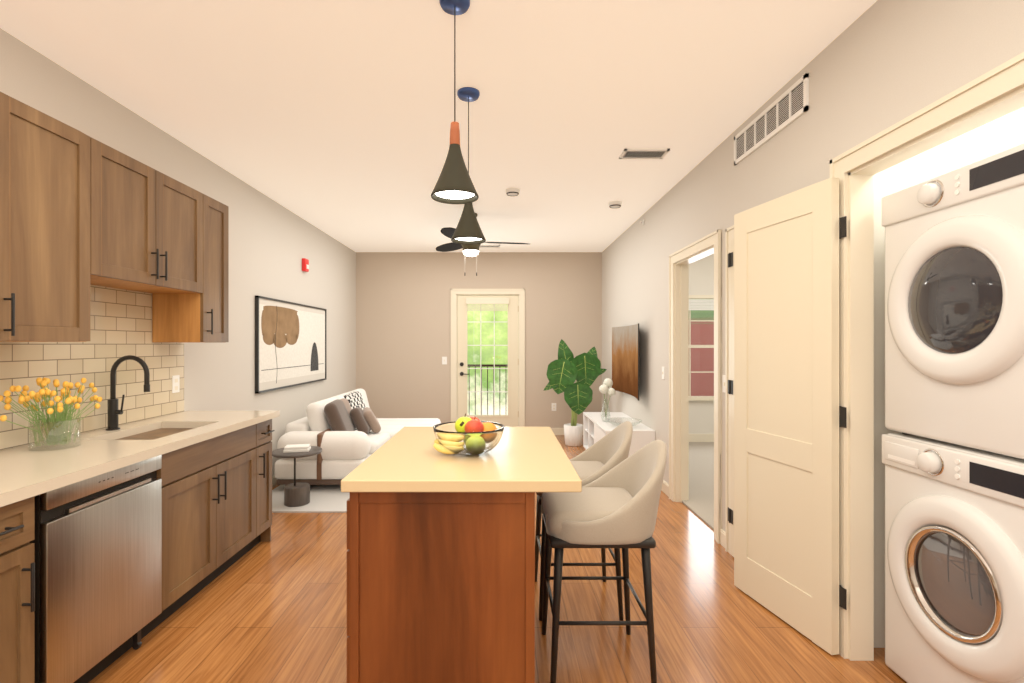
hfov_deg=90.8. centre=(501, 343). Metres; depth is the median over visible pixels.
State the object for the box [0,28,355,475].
wall
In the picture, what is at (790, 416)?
closet door leaf
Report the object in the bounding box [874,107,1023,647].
wall
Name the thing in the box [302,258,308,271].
detector
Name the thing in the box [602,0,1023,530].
wall
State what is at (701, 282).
wall
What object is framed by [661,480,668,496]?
baseboard
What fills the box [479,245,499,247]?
ceiling vent
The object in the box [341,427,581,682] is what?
kitchen island
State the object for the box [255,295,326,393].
framed artwork
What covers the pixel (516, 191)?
smoke detector
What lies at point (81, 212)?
upper cabinet
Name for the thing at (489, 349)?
trees
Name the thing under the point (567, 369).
plant
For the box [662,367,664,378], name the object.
switch plate
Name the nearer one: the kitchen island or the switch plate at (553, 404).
the kitchen island
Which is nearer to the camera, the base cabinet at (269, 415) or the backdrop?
the base cabinet at (269, 415)
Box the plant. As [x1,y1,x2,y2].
[543,339,606,445]
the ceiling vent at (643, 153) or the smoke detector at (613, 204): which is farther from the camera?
the smoke detector at (613, 204)
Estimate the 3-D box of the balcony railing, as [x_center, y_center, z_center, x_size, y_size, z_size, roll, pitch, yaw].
[-0.190,0.925,8.326,2.800,1.130,1.248,0,0,0]
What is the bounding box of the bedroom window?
[689,295,713,400]
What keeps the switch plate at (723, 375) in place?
attached to the wall at (877, 67)
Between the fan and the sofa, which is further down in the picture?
the sofa
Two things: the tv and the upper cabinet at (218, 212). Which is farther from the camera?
the tv
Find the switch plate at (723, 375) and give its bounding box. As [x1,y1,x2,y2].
[723,375,724,392]
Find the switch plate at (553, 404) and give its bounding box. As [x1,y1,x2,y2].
[552,403,555,410]
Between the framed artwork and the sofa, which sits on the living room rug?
the sofa
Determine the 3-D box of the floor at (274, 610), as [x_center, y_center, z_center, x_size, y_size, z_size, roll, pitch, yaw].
[1.160,1.420,3.200,6.900,0.100,9.000,0,0,0]
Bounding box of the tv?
[612,323,638,400]
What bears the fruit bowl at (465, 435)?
on the kitchen island
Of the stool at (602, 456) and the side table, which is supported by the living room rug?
the side table
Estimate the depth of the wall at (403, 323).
7.60 m
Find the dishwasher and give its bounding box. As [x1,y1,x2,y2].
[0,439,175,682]
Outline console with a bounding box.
[583,412,654,456]
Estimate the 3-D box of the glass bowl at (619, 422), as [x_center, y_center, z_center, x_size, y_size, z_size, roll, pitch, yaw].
[1.260,0.815,5.190,0.370,0.068,0.370,0,0,0]
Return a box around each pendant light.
[431,0,478,203]
[451,87,485,244]
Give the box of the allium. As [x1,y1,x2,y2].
[599,378,614,421]
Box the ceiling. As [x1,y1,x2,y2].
[0,0,876,251]
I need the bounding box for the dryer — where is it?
[882,143,1023,458]
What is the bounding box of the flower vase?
[0,377,101,450]
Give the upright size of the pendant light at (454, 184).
0.794 m
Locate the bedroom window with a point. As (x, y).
(693, 306)
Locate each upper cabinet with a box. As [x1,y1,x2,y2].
[0,92,95,341]
[96,140,207,342]
[208,196,228,342]
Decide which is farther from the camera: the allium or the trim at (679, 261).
the allium
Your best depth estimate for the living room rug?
4.35 m
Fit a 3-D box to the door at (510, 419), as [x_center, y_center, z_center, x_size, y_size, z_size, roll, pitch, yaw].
[-0.200,0.314,7.606,0.929,2.089,0.092,0,0,0]
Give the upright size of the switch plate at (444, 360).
0.116 m
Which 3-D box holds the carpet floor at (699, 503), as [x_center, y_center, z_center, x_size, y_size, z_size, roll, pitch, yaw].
[2.985,1.363,4.950,2.850,0.014,4.100,0,0,0]
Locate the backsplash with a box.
[0,285,183,450]
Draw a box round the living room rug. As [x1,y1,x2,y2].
[272,485,349,512]
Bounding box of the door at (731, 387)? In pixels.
[728,239,733,556]
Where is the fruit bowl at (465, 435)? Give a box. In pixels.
[433,413,503,454]
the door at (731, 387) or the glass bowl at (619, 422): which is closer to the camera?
the door at (731, 387)
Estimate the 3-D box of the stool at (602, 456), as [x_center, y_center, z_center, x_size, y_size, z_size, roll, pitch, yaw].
[0.436,0.892,2.710,0.520,0.954,0.480,0,0,0]
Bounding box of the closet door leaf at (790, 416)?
[734,177,846,654]
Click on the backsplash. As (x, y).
(120, 323)
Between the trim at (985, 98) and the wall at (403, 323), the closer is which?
the trim at (985, 98)
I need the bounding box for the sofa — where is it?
[275,388,440,485]
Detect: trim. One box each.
[451,289,524,426]
[669,229,721,543]
[725,225,733,553]
[830,52,1023,660]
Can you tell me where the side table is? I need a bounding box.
[272,444,322,506]
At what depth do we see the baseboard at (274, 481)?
4.84 m
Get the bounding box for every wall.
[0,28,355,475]
[356,252,601,427]
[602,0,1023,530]
[689,254,713,433]
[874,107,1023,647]
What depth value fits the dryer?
1.75 m
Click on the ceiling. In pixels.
(334, 119)
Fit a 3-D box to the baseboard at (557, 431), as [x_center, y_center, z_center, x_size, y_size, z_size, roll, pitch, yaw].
[0.909,1.318,7.595,1.114,0.105,0.017,0,0,0]
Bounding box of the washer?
[882,433,1023,682]
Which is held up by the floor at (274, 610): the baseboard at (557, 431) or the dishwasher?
the dishwasher
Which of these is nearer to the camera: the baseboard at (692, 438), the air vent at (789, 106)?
the air vent at (789, 106)
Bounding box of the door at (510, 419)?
[457,295,517,426]
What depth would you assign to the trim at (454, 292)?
7.58 m
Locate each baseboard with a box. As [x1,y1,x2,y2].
[272,475,276,487]
[551,428,563,434]
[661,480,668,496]
[689,434,713,441]
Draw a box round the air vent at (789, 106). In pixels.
[734,73,808,164]
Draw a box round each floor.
[89,435,906,682]
[682,442,713,529]
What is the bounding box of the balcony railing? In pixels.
[468,364,507,414]
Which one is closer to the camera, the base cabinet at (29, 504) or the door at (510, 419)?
the base cabinet at (29, 504)
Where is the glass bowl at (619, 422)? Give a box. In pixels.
[608,417,642,425]
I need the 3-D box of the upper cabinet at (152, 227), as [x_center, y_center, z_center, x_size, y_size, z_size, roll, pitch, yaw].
[-2.019,-0.476,2.719,0.318,0.932,0.860,0,0,0]
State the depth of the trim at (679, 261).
4.38 m
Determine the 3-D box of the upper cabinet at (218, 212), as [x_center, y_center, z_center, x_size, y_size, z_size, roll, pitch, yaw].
[-2.019,-0.476,3.296,0.318,0.932,0.296,0,0,0]
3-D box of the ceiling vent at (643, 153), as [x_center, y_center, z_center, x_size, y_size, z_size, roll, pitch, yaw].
[1.030,-1.372,3.650,0.320,0.015,0.170,0,0,0]
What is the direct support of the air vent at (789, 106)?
in the wall at (877, 67)
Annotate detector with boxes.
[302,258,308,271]
[505,188,519,195]
[608,201,621,207]
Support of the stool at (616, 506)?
on the floor at (274, 610)
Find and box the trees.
[468,304,507,414]
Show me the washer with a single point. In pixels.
(954, 563)
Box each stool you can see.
[535,421,632,620]
[541,440,666,682]
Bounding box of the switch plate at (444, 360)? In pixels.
[442,357,446,363]
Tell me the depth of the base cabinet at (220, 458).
2.83 m
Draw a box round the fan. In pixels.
[436,213,530,275]
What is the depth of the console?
5.42 m
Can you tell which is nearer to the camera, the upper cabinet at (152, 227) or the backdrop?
the upper cabinet at (152, 227)
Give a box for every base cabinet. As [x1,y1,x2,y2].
[0,475,59,682]
[68,415,263,610]
[170,410,279,541]
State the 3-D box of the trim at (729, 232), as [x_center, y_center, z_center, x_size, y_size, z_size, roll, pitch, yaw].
[1.496,0.305,2.956,0.026,2.130,0.780,0,0,0]
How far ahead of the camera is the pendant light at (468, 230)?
2.73 m
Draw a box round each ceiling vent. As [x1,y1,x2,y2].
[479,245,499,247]
[619,149,669,158]

